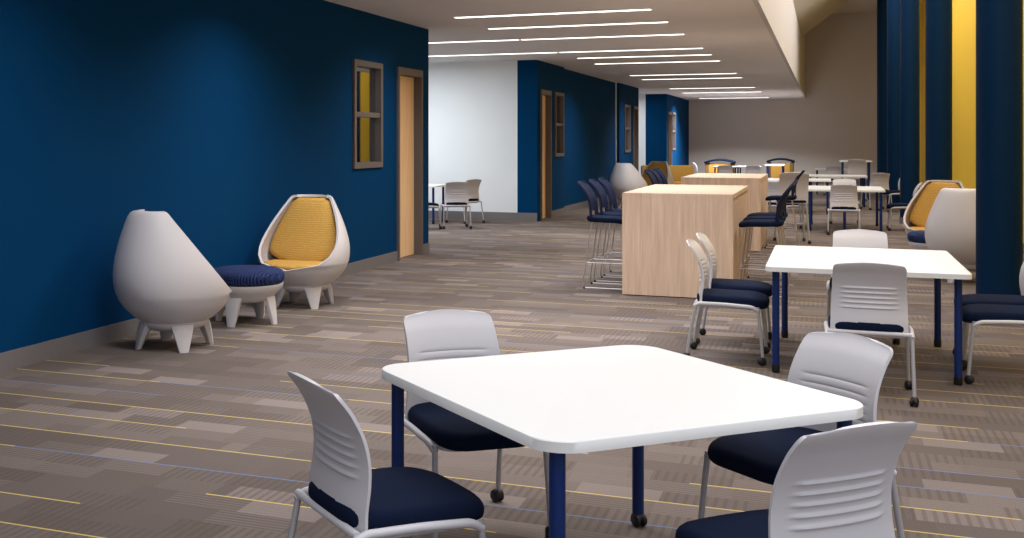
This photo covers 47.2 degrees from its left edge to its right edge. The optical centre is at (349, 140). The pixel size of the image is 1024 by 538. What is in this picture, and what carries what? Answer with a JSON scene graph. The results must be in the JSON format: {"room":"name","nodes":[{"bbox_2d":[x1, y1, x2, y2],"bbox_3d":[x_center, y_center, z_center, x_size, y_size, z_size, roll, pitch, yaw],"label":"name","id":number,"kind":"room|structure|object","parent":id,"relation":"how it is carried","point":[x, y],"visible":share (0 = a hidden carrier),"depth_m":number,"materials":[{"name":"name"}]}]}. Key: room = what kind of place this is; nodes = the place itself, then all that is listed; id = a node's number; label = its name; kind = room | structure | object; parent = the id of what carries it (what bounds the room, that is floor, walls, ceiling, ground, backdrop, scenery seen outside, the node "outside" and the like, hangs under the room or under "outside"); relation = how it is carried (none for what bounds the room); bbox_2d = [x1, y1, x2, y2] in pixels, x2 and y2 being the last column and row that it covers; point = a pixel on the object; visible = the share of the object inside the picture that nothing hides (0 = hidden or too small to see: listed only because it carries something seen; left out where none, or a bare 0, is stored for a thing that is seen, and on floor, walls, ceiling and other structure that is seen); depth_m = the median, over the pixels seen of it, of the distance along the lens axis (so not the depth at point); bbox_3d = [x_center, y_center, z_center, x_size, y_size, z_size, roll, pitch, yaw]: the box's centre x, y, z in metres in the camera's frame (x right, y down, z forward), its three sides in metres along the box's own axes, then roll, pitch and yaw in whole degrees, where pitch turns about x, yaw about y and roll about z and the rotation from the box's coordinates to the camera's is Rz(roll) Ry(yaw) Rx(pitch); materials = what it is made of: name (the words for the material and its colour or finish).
{"room":"school common area","nodes":[
{"label":"school common area","id":0,"kind":"room"},
{"bbox_2d":[0,0,428,352],"bbox_3d":[-2.724,0.005,7.444,0.200,3.190,19.680,0,0,22],"label":"wall","id":1,"kind":"structure","parent":0,"point":[210,115],"depth_m":10.06,"materials":[{"name":"blue paint"}]},
{"bbox_2d":[0,243,429,372],"bbox_3d":[-2.625,1.532,7.403,0.015,0.135,19.680,0,0,22],"label":"baseboard","id":2,"kind":"structure","parent":1,"relation":"attached to","point":[43,351],"depth_m":8.82,"materials":[{"name":"grey plastic"}]},
{"bbox_2d":[352,59,382,168],"bbox_3d":[0.129,-0.320,14.326,0.240,1.320,0.960,0,0,22],"label":"window","id":3,"kind":"structure","parent":1,"relation":"in","point":[367,76],"depth_m":14.41,"materials":[{"name":"yellow glass"}]},
{"bbox_2d":[397,67,422,260],"bbox_3d":[0.727,0.310,15.767,0.235,2.580,1.000,0,0,22],"label":"door","id":4,"kind":"structure","parent":1,"relation":"in","point":[409,81],"depth_m":16.00,"materials":[{"name":"beige wood"}]},
{"bbox_2d":[429,60,539,221],"bbox_3d":[1.076,0.005,23.900,5.740,3.190,0.200,0,0,22],"label":"wall","id":5,"kind":"structure","parent":0,"point":[473,105],"depth_m":23.09,"materials":[{"name":"white paint"}]},
{"bbox_2d":[429,210,536,221],"bbox_3d":[1.035,1.515,23.800,5.740,0.170,0.015,0,0,22],"label":"baseboard","id":6,"kind":"structure","parent":5,"relation":"attached to","point":[457,215],"depth_m":23.06,"materials":[{"name":"grey plastic"}]},
{"bbox_2d":[0,183,1023,537],"bbox_3d":[4.702,1.650,21.861,20.000,0.100,52.000,0,0,22],"label":"floor","id":7,"kind":"structure","parent":0,"point":[115,439],"depth_m":6.91,"materials":[{"name":"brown carpet"}]},
{"bbox_2d":[113,209,231,352],"bbox_3d":[-1.382,1.068,8.945,0.908,1.064,0.880,0,0,-38],"label":"egg chair","id":8,"kind":"object","parent":7,"relation":"on","point":[160,277],"visible":1,"depth_m":8.62,"materials":[{"name":"plastic"}]},
{"bbox_2d":[214,265,284,326],"bbox_3d":[-0.915,1.356,10.148,0.680,0.488,0.680,0,0,22],"label":"ottoman","id":9,"kind":"object","parent":7,"relation":"on","point":[258,285],"visible":0.8,"depth_m":9.91,"materials":[{"name":"blue fabric"}]},
{"bbox_2d":[214,265,284,286],"bbox_3d":[-0.915,1.183,10.148,0.680,0.143,0.680,0,0,22],"label":"cushion","id":10,"kind":"object","parent":9,"relation":"on","point":[232,275],"depth_m":9.89,"materials":[{"name":"blue fabric"}]},
{"bbox_2d":[258,194,349,308],"bbox_3d":[-0.439,1.068,11.221,0.880,1.064,0.908,0,0,21],"label":"egg chair","id":11,"kind":"object","parent":7,"relation":"on","point":[307,239],"visible":0.93,"depth_m":11.20,"materials":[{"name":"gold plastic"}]},
{"bbox_2d":[264,259,322,269],"bbox_3d":[-0.490,1.202,11.092,0.690,0.077,0.540,0,0,21],"label":"seat cushion","id":12,"kind":"object","parent":11,"relation":"on","point":[284,264],"depth_m":10.92,"materials":[{"name":"yellow fabric"}]},
{"bbox_2d":[270,197,336,260],"bbox_3d":[-0.402,0.880,11.318,0.782,0.630,0.291,0,0,21],"label":"cushion","id":13,"kind":"object","parent":11,"relation":"on","point":[305,228],"depth_m":11.28,"materials":[{"name":"yellow fabric"}]},
{"bbox_2d":[287,371,485,537],"bbox_3d":[0.105,1.169,3.733,0.589,0.860,0.554,0,0,-25],"label":"chair","id":14,"kind":"object","parent":7,"relation":"on","point":[362,501],"visible":1,"depth_m":3.58,"materials":[{"name":"blue fabric"}]},
{"bbox_2d":[429,202,441,228],"bbox_3d":[1.281,1.169,20.815,0.589,0.860,0.554,0,0,-38],"label":"chair","id":15,"kind":"object","parent":7,"relation":"on","point":[431,205],"visible":0.06,"depth_m":20.74,"materials":[{"name":"grey plastic"}]},
{"bbox_2d":[429,184,445,223],"bbox_3d":[1.395,1.230,22.497,0.900,0.740,0.850,0,0,22],"label":"meeting table","id":16,"kind":"object","parent":7,"relation":"on","point":[433,186],"visible":0.41,"depth_m":22.06,"materials":[{"name":"white laminate"}]},
{"bbox_2d":[439,181,471,228],"bbox_3d":[1.928,1.169,21.087,0.554,0.860,0.589,0,0,-3],"label":"chair","id":17,"kind":"object","parent":7,"relation":"on","point":[456,193],"visible":0.98,"depth_m":20.89,"materials":[{"name":"grey plastic"}]},
{"bbox_2d":[445,179,484,223],"bbox_3d":[2.236,1.169,22.378,0.554,0.860,0.589,0,0,-38],"label":"chair","id":18,"kind":"object","parent":7,"relation":"on","point":[473,184],"visible":0.62,"depth_m":22.25,"materials":[{"name":"grey plastic"}]},
{"bbox_2d":[403,309,548,537],"bbox_3d":[0.492,1.169,4.785,0.554,0.860,0.589,0,0,-17],"label":"chair","id":19,"kind":"object","parent":7,"relation":"on","point":[442,334],"visible":0.54,"depth_m":4.92,"materials":[{"name":"grey plastic"}]},
{"bbox_2d":[577,181,621,289],"bbox_3d":[2.777,1.022,12.583,0.571,1.157,0.456,0,0,22],"label":"bar stool","id":20,"kind":"object","parent":7,"relation":"on","point":[592,200],"visible":0.85,"depth_m":12.49,"materials":[{"name":"blue plastic"}]},
{"bbox_2d":[589,179,621,282],"bbox_3d":[3.021,1.022,13.174,0.571,1.157,0.456,0,0,22],"label":"bar stool","id":21,"kind":"object","parent":7,"relation":"on","point":[603,200],"visible":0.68,"depth_m":13.27,"materials":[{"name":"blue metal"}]},
{"bbox_2d":[598,177,621,275],"bbox_3d":[3.251,1.022,13.729,0.571,1.157,0.456,0,0,22],"label":"bar stool","id":22,"kind":"object","parent":7,"relation":"on","point":[608,187],"visible":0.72,"depth_m":13.84,"materials":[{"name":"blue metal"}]},
{"bbox_2d":[382,345,862,537],"bbox_3d":[0.900,1.230,4.070,1.250,0.739,1.250,0,0,-23],"label":"meeting table","id":23,"kind":"object","parent":7,"relation":"on","point":[559,403],"visible":0.98,"depth_m":3.86,"materials":[{"name":"white laminate"}]},
{"bbox_2d":[609,163,647,207],"bbox_3d":[6.651,1.068,27.525,0.908,1.064,0.880,0,0,-38],"label":"egg chair","id":24,"kind":"object","parent":7,"relation":"on","point":[625,177],"visible":0.63,"depth_m":27.19,"materials":[{"name":"white plastic"}]},
{"bbox_2d":[644,169,657,184],"bbox_3d":[4.787,1.022,17.606,0.571,1.157,0.456,0,0,22],"label":"bar stool","id":25,"kind":"object","parent":7,"relation":"on","point":[651,176],"visible":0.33,"depth_m":17.76,"materials":[{"name":"blue plastic"}]},
{"bbox_2d":[650,168,662,183],"bbox_3d":[5.016,1.022,18.160,0.571,1.157,0.456,0,0,22],"label":"bar stool","id":26,"kind":"object","parent":7,"relation":"on","point":[657,176],"visible":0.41,"depth_m":18.32,"materials":[{"name":"blue plastic"}]},
{"bbox_2d":[641,161,672,185],"bbox_3d":[7.841,1.068,29.569,0.880,1.064,0.908,0,0,42],"label":"egg chair","id":27,"kind":"object","parent":7,"relation":"on","point":[663,166],"visible":0.35,"depth_m":29.63,"materials":[{"name":"gold fabric"}]},
{"bbox_2d":[655,168,667,183],"bbox_3d":[5.245,1.022,18.715,0.571,1.157,0.456,0,0,22],"label":"bar stool","id":28,"kind":"object","parent":7,"relation":"on","point":[662,175],"visible":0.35,"depth_m":18.87,"materials":[{"name":"blue plastic"}]},
{"bbox_2d":[641,165,693,184],"bbox_3d":[9.211,1.160,33.245,1.500,0.880,0.680,0,0,2],"label":"bench","id":29,"kind":"object","parent":7,"relation":"on","point":[678,171],"visible":0.13,"depth_m":33.41,"materials":[{"name":"fabric"}]},
{"bbox_2d":[622,184,747,297],"bbox_3d":[3.798,1.070,12.875,1.090,1.060,2.500,0,0,22],"label":"table","id":30,"kind":"object","parent":7,"relation":"on","point":[658,220],"depth_m":11.77,"materials":[{"name":"brown wood"}]},
{"bbox_2d":[622,184,747,198],"bbox_3d":[3.798,0.562,12.875,1.090,0.045,2.500,0,0,22],"label":"countertop","id":31,"kind":"structure","parent":30,"relation":"on","point":[656,190],"depth_m":12.20,"materials":[{"name":"brown wood"}]},
{"bbox_2d":[704,159,735,172],"bbox_3d":[13.609,1.125,42.374,1.060,0.910,0.800,0,0,22],"label":"lounge sofa","id":32,"kind":"object","parent":7,"relation":"on","point":[709,168],"visible":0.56,"depth_m":42.17,"materials":[{"name":"fabric"}]},
{"bbox_2d":[704,159,735,163],"bbox_3d":[13.609,0.755,42.374,1.060,0.170,0.800,0,0,22],"label":"hood","id":33,"kind":"object","parent":32,"relation":"attached to","point":[706,162],"depth_m":42.04,"materials":[{"name":"blue fabric"}]},
{"bbox_2d":[681,173,767,251],"bbox_3d":[5.827,1.070,17.826,1.100,1.060,2.400,0,0,22],"label":"table","id":34,"kind":"object","parent":7,"relation":"on","point":[757,184],"depth_m":16.78,"materials":[{"name":"brown wood"}]},
{"bbox_2d":[681,173,767,180],"bbox_3d":[5.827,0.562,17.826,1.100,0.045,2.400,0,0,22],"label":"countertop","id":35,"kind":"structure","parent":34,"relation":"on","point":[698,176],"depth_m":16.91,"materials":[{"name":"brown wood"}]},
{"bbox_2d":[718,165,732,172],"bbox_3d":[11.376,1.169,34.872,0.554,0.860,0.589,0,0,22],"label":"chair","id":36,"kind":"object","parent":7,"relation":"on","point":[722,168],"visible":0.42,"depth_m":34.66,"materials":[{"name":"grey plastic"}]},
{"bbox_2d":[684,239,769,365],"bbox_3d":[2.784,1.169,8.512,0.589,0.860,0.554,0,0,22],"label":"chair","id":37,"kind":"object","parent":7,"relation":"on","point":[706,297],"visible":0.99,"depth_m":8.37,"materials":[{"name":"grey plastic"}]},
{"bbox_2d":[692,232,771,348],"bbox_3d":[3.047,1.169,9.150,0.589,0.860,0.554,0,0,22],"label":"chair","id":38,"kind":"object","parent":7,"relation":"on","point":[716,283],"visible":0.77,"depth_m":9.05,"materials":[{"name":"grey plastic"}]},
{"bbox_2d":[746,165,760,173],"bbox_3d":[12.039,1.169,34.382,0.554,0.860,0.589,0,0,22],"label":"chair","id":39,"kind":"object","parent":7,"relation":"on","point":[752,169],"visible":0.42,"depth_m":34.18,"materials":[{"name":"grey plastic"}]},
{"bbox_2d":[738,183,795,297],"bbox_3d":[4.316,1.022,11.947,0.571,1.157,0.456,0,0,22],"label":"bar stool","id":40,"kind":"object","parent":7,"relation":"on","point":[777,222],"visible":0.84,"depth_m":11.80,"materials":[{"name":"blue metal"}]},
{"bbox_2d":[741,181,796,289],"bbox_3d":[4.560,1.022,12.539,0.571,1.157,0.456,0,0,22],"label":"bar stool","id":41,"kind":"object","parent":7,"relation":"on","point":[794,182],"visible":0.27,"depth_m":12.45,"materials":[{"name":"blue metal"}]},
{"bbox_2d":[744,180,797,282],"bbox_3d":[4.797,1.022,13.112,0.571,1.157,0.456,0,0,22],"label":"bar stool","id":42,"kind":"object","parent":7,"relation":"on","point":[757,213],"visible":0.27,"depth_m":13.03,"materials":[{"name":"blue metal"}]},
{"bbox_2d":[765,164,785,177],"bbox_3d":[15.251,1.230,41.306,0.650,0.740,1.400,0,0,22],"label":"meeting table","id":43,"kind":"object","parent":7,"relation":"on","point":[766,165],"visible":0.45,"depth_m":40.81,"materials":[{"name":"white laminate"}]},
{"bbox_2d":[766,158,794,177],"bbox_3d":[15.962,1.115,42.700,0.960,0.930,0.800,0,0,22],"label":"lounge sofa","id":44,"kind":"object","parent":7,"relation":"on","point":[774,171],"visible":0.6,"depth_m":42.43,"materials":[{"name":"fabric"}]},
{"bbox_2d":[766,158,794,162],"bbox_3d":[15.962,0.735,42.700,0.960,0.170,0.800,0,0,22],"label":"hood","id":45,"kind":"object","parent":44,"relation":"attached to","point":[768,161],"depth_m":42.37,"materials":[{"name":"blue fabric"}]},
{"bbox_2d":[764,170,804,247],"bbox_3d":[6.496,1.022,17.225,0.571,1.157,0.456,0,0,22],"label":"bar stool","id":46,"kind":"object","parent":7,"relation":"on","point":[792,196],"visible":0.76,"depth_m":17.10,"materials":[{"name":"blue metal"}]},
{"bbox_2d":[768,181,801,228],"bbox_3d":[7.838,1.169,20.973,0.589,0.860,0.554,0,0,-38],"label":"chair","id":47,"kind":"object","parent":7,"relation":"on","point":[773,187],"visible":0.35,"depth_m":20.85,"materials":[{"name":"grey plastic"}]},
{"bbox_2d":[773,172,810,243],"bbox_3d":[6.937,1.044,18.088,0.484,1.111,0.593,0,0,12],"label":"high chair","id":48,"kind":"object","parent":7,"relation":"on","point":[786,179],"visible":0.77,"depth_m":17.90,"materials":[{"name":"grey plastic"}]},
{"bbox_2d":[675,421,916,537],"bbox_3d":[1.252,1.169,3.271,0.554,0.860,0.589,0,0,-23],"label":"chair","id":49,"kind":"object","parent":7,"relation":"on","point":[837,483],"visible":1,"depth_m":3.08,"materials":[{"name":"grey plastic"}]},
{"bbox_2d":[698,332,904,537],"bbox_3d":[1.673,1.169,4.290,0.589,0.860,0.554,0,0,-24],"label":"chair","id":50,"kind":"object","parent":7,"relation":"on","point":[853,366],"visible":0.57,"depth_m":4.32,"materials":[{"name":"grey plastic"}]},
{"bbox_2d":[808,178,830,214],"bbox_3d":[10.399,1.230,25.567,0.500,0.740,1.400,0,0,22],"label":"meeting table","id":51,"kind":"object","parent":7,"relation":"on","point":[827,180],"visible":0.6,"depth_m":24.91,"materials":[{"name":"white laminate"}]},
{"bbox_2d":[823,166,840,194],"bbox_3d":[14.187,1.169,33.819,0.554,0.860,0.589,0,0,22],"label":"chair","id":52,"kind":"object","parent":7,"relation":"on","point":[834,170],"visible":0.56,"depth_m":33.63,"materials":[{"name":"grey plastic"}]},
{"bbox_2d":[809,174,867,206],"bbox_3d":[12.028,1.230,28.464,1.340,0.740,1.400,0,0,22],"label":"meeting table","id":53,"kind":"object","parent":7,"relation":"on","point":[863,177],"visible":0.71,"depth_m":27.91,"materials":[{"name":"white laminate"}]},
{"bbox_2d":[826,184,860,234],"bbox_3d":[8.438,1.169,19.694,0.554,0.860,0.589,0,0,22],"label":"chair","id":54,"kind":"object","parent":7,"relation":"on","point":[843,197],"visible":0.94,"depth_m":19.51,"materials":[{"name":"grey plastic"}]},
{"bbox_2d":[829,178,860,223],"bbox_3d":[9.516,1.169,22.173,0.554,0.860,0.589,0,0,22],"label":"chair","id":55,"kind":"object","parent":7,"relation":"on","point":[843,180],"visible":0.27,"depth_m":22.36,"materials":[{"name":"grey plastic"}]},
{"bbox_2d":[808,186,884,231],"bbox_3d":[8.991,1.230,20.954,1.280,0.740,1.800,0,0,22],"label":"meeting table","id":56,"kind":"object","parent":7,"relation":"on","point":[811,189],"visible":0.73,"depth_m":20.38,"materials":[{"name":"white laminate"}]},
{"bbox_2d":[840,160,871,199],"bbox_3d":[13.884,1.075,31.646,0.800,1.050,1.100,0,0,22],"label":"table","id":57,"kind":"object","parent":7,"relation":"on","point":[841,161],"visible":0.58,"depth_m":31.31,"materials":[{"name":"white laminate"}]},
{"bbox_2d":[848,159,866,200],"bbox_3d":[13.470,1.044,30.644,0.484,1.111,0.593,0,0,22],"label":"chair","id":58,"kind":"object","parent":7,"relation":"on","point":[855,166],"visible":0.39,"depth_m":30.45,"materials":[{"name":"grey plastic"}]},
{"bbox_2d":[824,229,899,344],"bbox_3d":[4.145,1.169,9.353,0.554,0.860,0.589,0,0,22],"label":"chair","id":59,"kind":"object","parent":7,"relation":"on","point":[853,238],"visible":0.34,"depth_m":9.54,"materials":[{"name":"grey plastic"}]},
{"bbox_2d":[765,245,971,385],"bbox_3d":[3.748,1.230,8.438,1.255,0.740,1.740,0,0,22],"label":"meeting table","id":60,"kind":"object","parent":7,"relation":"on","point":[938,265],"visible":1,"depth_m":8.19,"materials":[{"name":"white laminate"}]},
{"bbox_2d":[824,262,918,406],"bbox_3d":[3.263,1.169,7.257,0.554,0.860,0.589,0,0,22],"label":"chair","id":61,"kind":"object","parent":7,"relation":"on","point":[869,299],"visible":0.9,"depth_m":7.06,"materials":[{"name":"grey plastic"}]},
{"bbox_2d":[860,173,892,209],"bbox_3d":[12.174,1.169,26.645,0.554,0.860,0.589,0,0,2],"label":"chair","id":62,"kind":"object","parent":7,"relation":"on","point":[877,179],"visible":0.66,"depth_m":26.45,"materials":[{"name":"grey plastic"}]},
{"bbox_2d":[877,0,886,196],"bbox_3d":[15.159,-1.575,32.689,0.404,6.350,0.404,0,0,22],"label":"column","id":63,"kind":"structure","parent":7,"relation":"on","point":[881,4],"depth_m":32.55,"materials":[{"name":"blue paint"}]},
{"bbox_2d":[878,179,899,211],"bbox_3d":[12.258,1.169,25.890,0.589,0.860,0.554,0,0,2],"label":"chair","id":64,"kind":"object","parent":7,"relation":"on","point":[887,192],"visible":0.3,"depth_m":25.70,"materials":[{"name":"grey plastic"}]},
{"bbox_2d":[886,0,899,209],"bbox_3d":[12.688,-1.575,26.785,0.404,6.350,0.404,0,0,22],"label":"column","id":65,"kind":"structure","parent":7,"relation":"on","point":[893,6],"depth_m":26.64,"materials":[{"name":"blue paint"}]},
{"bbox_2d":[886,182,922,230],"bbox_3d":[9.884,1.169,20.532,0.589,0.860,0.554,0,0,22],"label":"chair","id":66,"kind":"object","parent":7,"relation":"on","point":[890,206],"visible":0.5,"depth_m":20.40,"materials":[{"name":"grey plastic"}]},
{"bbox_2d":[899,0,919,223],"bbox_3d":[10.769,-1.575,22.168,0.364,6.350,0.364,0,0,22],"label":"column","id":67,"kind":"structure","parent":7,"relation":"on","point":[909,9],"depth_m":22.04,"materials":[{"name":"blue paint"}]},
{"bbox_2d":[907,230,928,249],"bbox_3d":[7.225,1.356,14.164,0.680,0.488,0.680,0,0,-6],"label":"ottoman","id":68,"kind":"object","parent":7,"relation":"on","point":[916,239],"visible":0.23,"depth_m":14.07,"materials":[{"name":"blue fabric"}]},
{"bbox_2d":[907,230,925,243],"bbox_3d":[7.225,1.183,14.164,0.680,0.143,0.680,0,0,-6],"label":"cushion","id":69,"kind":"object","parent":68,"relation":"on","point":[918,236],"depth_m":14.08,"materials":[{"name":"blue fabric"}]},
{"bbox_2d":[903,180,964,233],"bbox_3d":[7.896,1.068,15.426,0.880,1.064,0.908,0,0,42],"label":"egg chair","id":70,"kind":"object","parent":7,"relation":"on","point":[917,211],"visible":0.4,"depth_m":15.60,"materials":[{"name":"yellow fabric"}]},
{"bbox_2d":[925,0,951,181],"bbox_3d":[8.331,-1.575,16.304,0.364,6.350,0.364,0,0,22],"label":"column","id":71,"kind":"structure","parent":7,"relation":"on","point":[938,13],"depth_m":16.18,"materials":[{"name":"blue paint"}]},
{"bbox_2d":[925,188,975,282],"bbox_3d":[6.999,1.068,13.045,0.908,1.064,0.880,0,0,-38],"label":"egg chair","id":72,"kind":"object","parent":7,"relation":"on","point":[950,227],"visible":0.54,"depth_m":12.78,"materials":[{"name":"white plastic"}]},
{"bbox_2d":[952,262,1023,367],"bbox_3d":[4.650,1.169,8.228,0.589,0.860,0.554,0,0,22],"label":"chair","id":73,"kind":"object","parent":7,"relation":"on","point":[967,299],"visible":0.59,"depth_m":8.14,"materials":[{"name":"blue fabric"}]},
{"bbox_2d":[962,304,1023,383],"bbox_3d":[4.401,1.169,7.703,0.589,0.860,0.554,0,0,22],"label":"chair","id":74,"kind":"object","parent":7,"relation":"on","point":[975,314],"visible":0.87,"depth_m":7.57,"materials":[{"name":"grey plastic"}]},
{"bbox_2d":[976,0,1022,294],"bbox_3d":[5.983,-1.575,10.620,0.404,6.350,0.404,0,0,22],"label":"column","id":75,"kind":"structure","parent":7,"relation":"on","point":[999,23],"depth_m":10.46,"materials":[{"name":"blue paint"}]},
{"bbox_2d":[540,61,563,210],"bbox_3d":[4.123,0.005,24.020,0.200,3.190,2.350,0,0,22],"label":"wall","id":76,"kind":"structure","parent":0,"point":[551,75],"depth_m":24.25,"materials":[{"name":"blue paint"}]},
{"bbox_2d":[540,89,551,220],"bbox_3d":[3.881,0.290,23.401,0.235,2.620,0.900,0,0,22],"label":"door","id":77,"kind":"structure","parent":76,"relation":"in","point":[545,95],"depth_m":23.72,"materials":[{"name":"beige wood"}]},
{"bbox_2d":[554,92,563,156],"bbox_3d":[4.362,-0.340,24.571,0.240,1.360,0.850,0,0,22],"label":"window","id":78,"kind":"structure","parent":76,"relation":"in","point":[558,97],"depth_m":24.75,"materials":[{"name":"beige glass"}]},
{"bbox_2d":[325,0,803,99],"bbox_3d":[2.734,-1.650,22.295,10.430,0.120,51.300,0,0,22],"label":"ceiling","id":79,"kind":"structure","parent":0,"point":[734,32],"depth_m":18.14,"materials":[{"name":"paint"}]},
{"bbox_2d":[429,39,519,42],"bbox_3d":[1.369,-1.581,18.585,2.780,0.018,0.120,0,0,22],"label":"recessed light","id":80,"kind":"object","parent":79,"relation":"in","point":[495,39],"visible":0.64,"depth_m":18.30,"materials":[{"name":"white plastic"}]},
{"bbox_2d":[429,52,558,56],"bbox_3d":[1.976,-1.581,21.364,3.780,0.018,0.120,0,0,22],"label":"recessed light","id":81,"kind":"object","parent":79,"relation":"in","point":[524,52],"visible":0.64,"depth_m":21.06,"materials":[{"name":"white plastic"}]},
{"bbox_2d":[453,8,652,17],"bbox_3d":[2.487,-1.581,14.336,2.490,0.018,0.120,0,0,22],"label":"recessed light","id":82,"kind":"object","parent":79,"relation":"in","point":[635,9],"visible":1,"depth_m":14.26,"materials":[{"name":"white plastic"}]},
{"bbox_2d":[487,21,669,29],"bbox_3d":[3.098,-1.581,15.815,2.490,0.018,0.120,0,0,22],"label":"recessed light","id":83,"kind":"object","parent":79,"relation":"in","point":[646,22],"visible":1,"depth_m":15.75,"materials":[{"name":"white plastic"}]},
{"bbox_2d":[520,33,684,39],"bbox_3d":[3.823,-1.581,17.571,2.490,0.018,0.120,0,0,22],"label":"recessed light","id":84,"kind":"object","parent":79,"relation":"in","point":[670,33],"visible":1,"depth_m":17.52,"materials":[{"name":"white plastic"}]},
{"bbox_2d":[558,47,703,52],"bbox_3d":[4.892,-1.581,20.159,2.490,0.018,0.120,0,0,22],"label":"recessed light","id":85,"kind":"object","parent":79,"relation":"in","point":[692,47],"visible":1,"depth_m":20.13,"materials":[{"name":"white plastic"}]},
{"bbox_2d":[576,54,712,58],"bbox_3d":[5.503,-1.581,21.638,2.490,0.018,0.120,0,0,22],"label":"recessed light","id":86,"kind":"object","parent":79,"relation":"in","point":[683,54],"visible":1,"depth_m":21.56,"materials":[{"name":"white plastic"}]},
{"bbox_2d":[594,60,720,63],"bbox_3d":[6.190,-1.581,23.302,2.490,0.018,0.120,0,0,22],"label":"recessed light","id":87,"kind":"object","parent":79,"relation":"in","point":[702,60],"visible":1,"depth_m":23.23,"materials":[{"name":"white plastic"}]},
{"bbox_2d":[609,61,711,63],"bbox_3d":[6.190,-1.577,23.302,2.450,0.010,0.090,0,0,22],"label":"diffuser","id":88,"kind":"object","parent":87,"relation":"attached to","point":[663,61],"depth_m":23.22,"materials":[{"name":"white plastic"}]},
{"bbox_2d":[629,73,736,75],"bbox_3d":[7.947,-1.581,27.553,2.490,0.018,0.120,0,0,22],"label":"recessed light","id":89,"kind":"object","parent":79,"relation":"in","point":[699,73],"visible":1,"depth_m":27.50,"materials":[{"name":"white plastic"}]},
{"bbox_2d":[641,77,742,79],"bbox_3d":[8.710,-1.581,29.402,2.490,0.018,0.120,0,0,22],"label":"recessed light","id":90,"kind":"object","parent":79,"relation":"in","point":[720,77],"visible":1,"depth_m":29.34,"materials":[{"name":"white plastic"}]},
{"bbox_2d":[644,78,715,79],"bbox_3d":[8.710,-1.577,29.402,2.450,0.010,0.090,0,0,22],"label":"diffuser","id":91,"kind":"object","parent":90,"relation":"attached to","point":[669,78],"depth_m":29.43,"materials":[{"name":"white plastic"}]},
{"bbox_2d":[564,69,614,205],"bbox_3d":[5.844,0.005,28.449,0.200,3.190,7.150,0,0,22],"label":"wall","id":92,"kind":"structure","parent":0,"point":[589,101],"depth_m":27.91,"materials":[{"name":"blue paint"}]},
{"bbox_2d":[552,196,608,217],"bbox_3d":[6.202,1.530,28.902,0.115,0.140,11.040,0,0,22],"label":"baseboard","id":93,"kind":"structure","parent":92,"relation":"attached to","point":[562,211],"depth_m":26.03,"materials":[{"name":"grey plastic"}]},
{"bbox_2d":[615,83,616,163],"bbox_3d":[7.281,0.005,31.756,0.130,3.190,0.060,0,0,22],"label":"trim","id":94,"kind":"structure","parent":92,"relation":"attached to","point":[615,83],"depth_m":31.71,"materials":[{"name":"white paint"}]},
{"bbox_2d":[617,83,638,198],"bbox_3d":[8.000,0.005,33.406,0.200,3.190,3.540,0,0,22],"label":"wall","id":95,"kind":"structure","parent":0,"point":[626,94],"depth_m":32.39,"materials":[{"name":"blue paint"}]},
{"bbox_2d":[624,104,630,152],"bbox_3d":[7.845,-0.340,33.005,0.240,1.360,1.000,0,0,22],"label":"window","id":96,"kind":"structure","parent":95,"relation":"in","point":[627,108],"depth_m":33.35,"materials":[{"name":"beige glass"}]},
{"bbox_2d":[633,106,638,171],"bbox_3d":[8.440,0.290,34.437,0.235,2.620,0.900,0,0,22],"label":"door","id":97,"kind":"structure","parent":95,"relation":"in","point":[635,108],"depth_m":34.77,"materials":[{"name":"brown wood"}]},
{"bbox_2d":[639,94,666,173],"bbox_3d":[8.059,0.005,40.490,5.980,3.190,0.200,0,0,22],"label":"wall","id":98,"kind":"structure","parent":0,"point":[656,104],"depth_m":39.44,"materials":[{"name":"blue paint"}]},
{"bbox_2d":[667,94,688,164],"bbox_3d":[12.048,0.005,42.575,0.200,3.190,6.700,0,0,22],"label":"wall","id":99,"kind":"structure","parent":0,"point":[680,106],"depth_m":43.01,"materials":[{"name":"blue paint"}]},
{"bbox_2d":[668,111,671,164],"bbox_3d":[11.019,0.300,40.052,0.235,2.600,0.950,0,0,22],"label":"door","id":100,"kind":"structure","parent":99,"relation":"in","point":[669,113],"depth_m":40.39,"materials":[{"name":"brown wood"}]},
{"bbox_2d":[672,112,675,149],"bbox_3d":[11.446,-0.330,41.093,0.240,1.340,0.900,0,0,22],"label":"window","id":101,"kind":"structure","parent":99,"relation":"in","point":[673,113],"depth_m":41.40,"materials":[{"name":"beige glass"}]},
{"bbox_2d":[752,0,801,89],"bbox_3d":[7.467,-2.417,20.015,0.060,1.665,35.700,0,0,22],"label":"wall","id":102,"kind":"structure","parent":0,"point":[779,17],"depth_m":22.41,"materials":[{"name":"grey paint"}]},
{"bbox_2d":[689,12,876,178],"bbox_3d":[15.417,-2.400,44.916,12.200,8.000,0.200,0,0,22],"label":"wall","id":103,"kind":"structure","parent":0,"point":[836,121],"depth_m":43.86,"materials":[{"name":"beige paint"}]},
{"bbox_2d":[800,34,805,98],"bbox_3d":[15.829,-3.192,40.256,0.060,3.215,8.100,0,0,22],"label":"trim","id":104,"kind":"structure","parent":103,"relation":"attached to","point":[803,91],"depth_m":41.17,"materials":[{"name":"grey paint"}]},
{"bbox_2d":[793,0,848,36],"bbox_3d":[9.089,-4.708,19.345,3.570,2.917,35.700,0,0,22],"label":"ceiling","id":105,"kind":"structure","parent":0,"point":[809,13],"depth_m":32.93,"materials":[{"name":"grey paint"}]},
{"bbox_2d":[832,0,876,13],"bbox_3d":[17.451,-4.850,39.586,3.570,0.100,8.100,0,0,22],"label":"ceiling","id":106,"kind":"structure","parent":0,"point":[852,6],"depth_m":41.59,"materials":[{"name":"beige paint"}]},
{"bbox_2d":[920,0,1023,242],"bbox_3d":[12.670,-2.500,23.600,0.200,8.200,41.300,0,0,22],"label":"wall","id":107,"kind":"structure","parent":0,"point":[963,11],"depth_m":24.10,"materials":[{"name":"yellow paint"}]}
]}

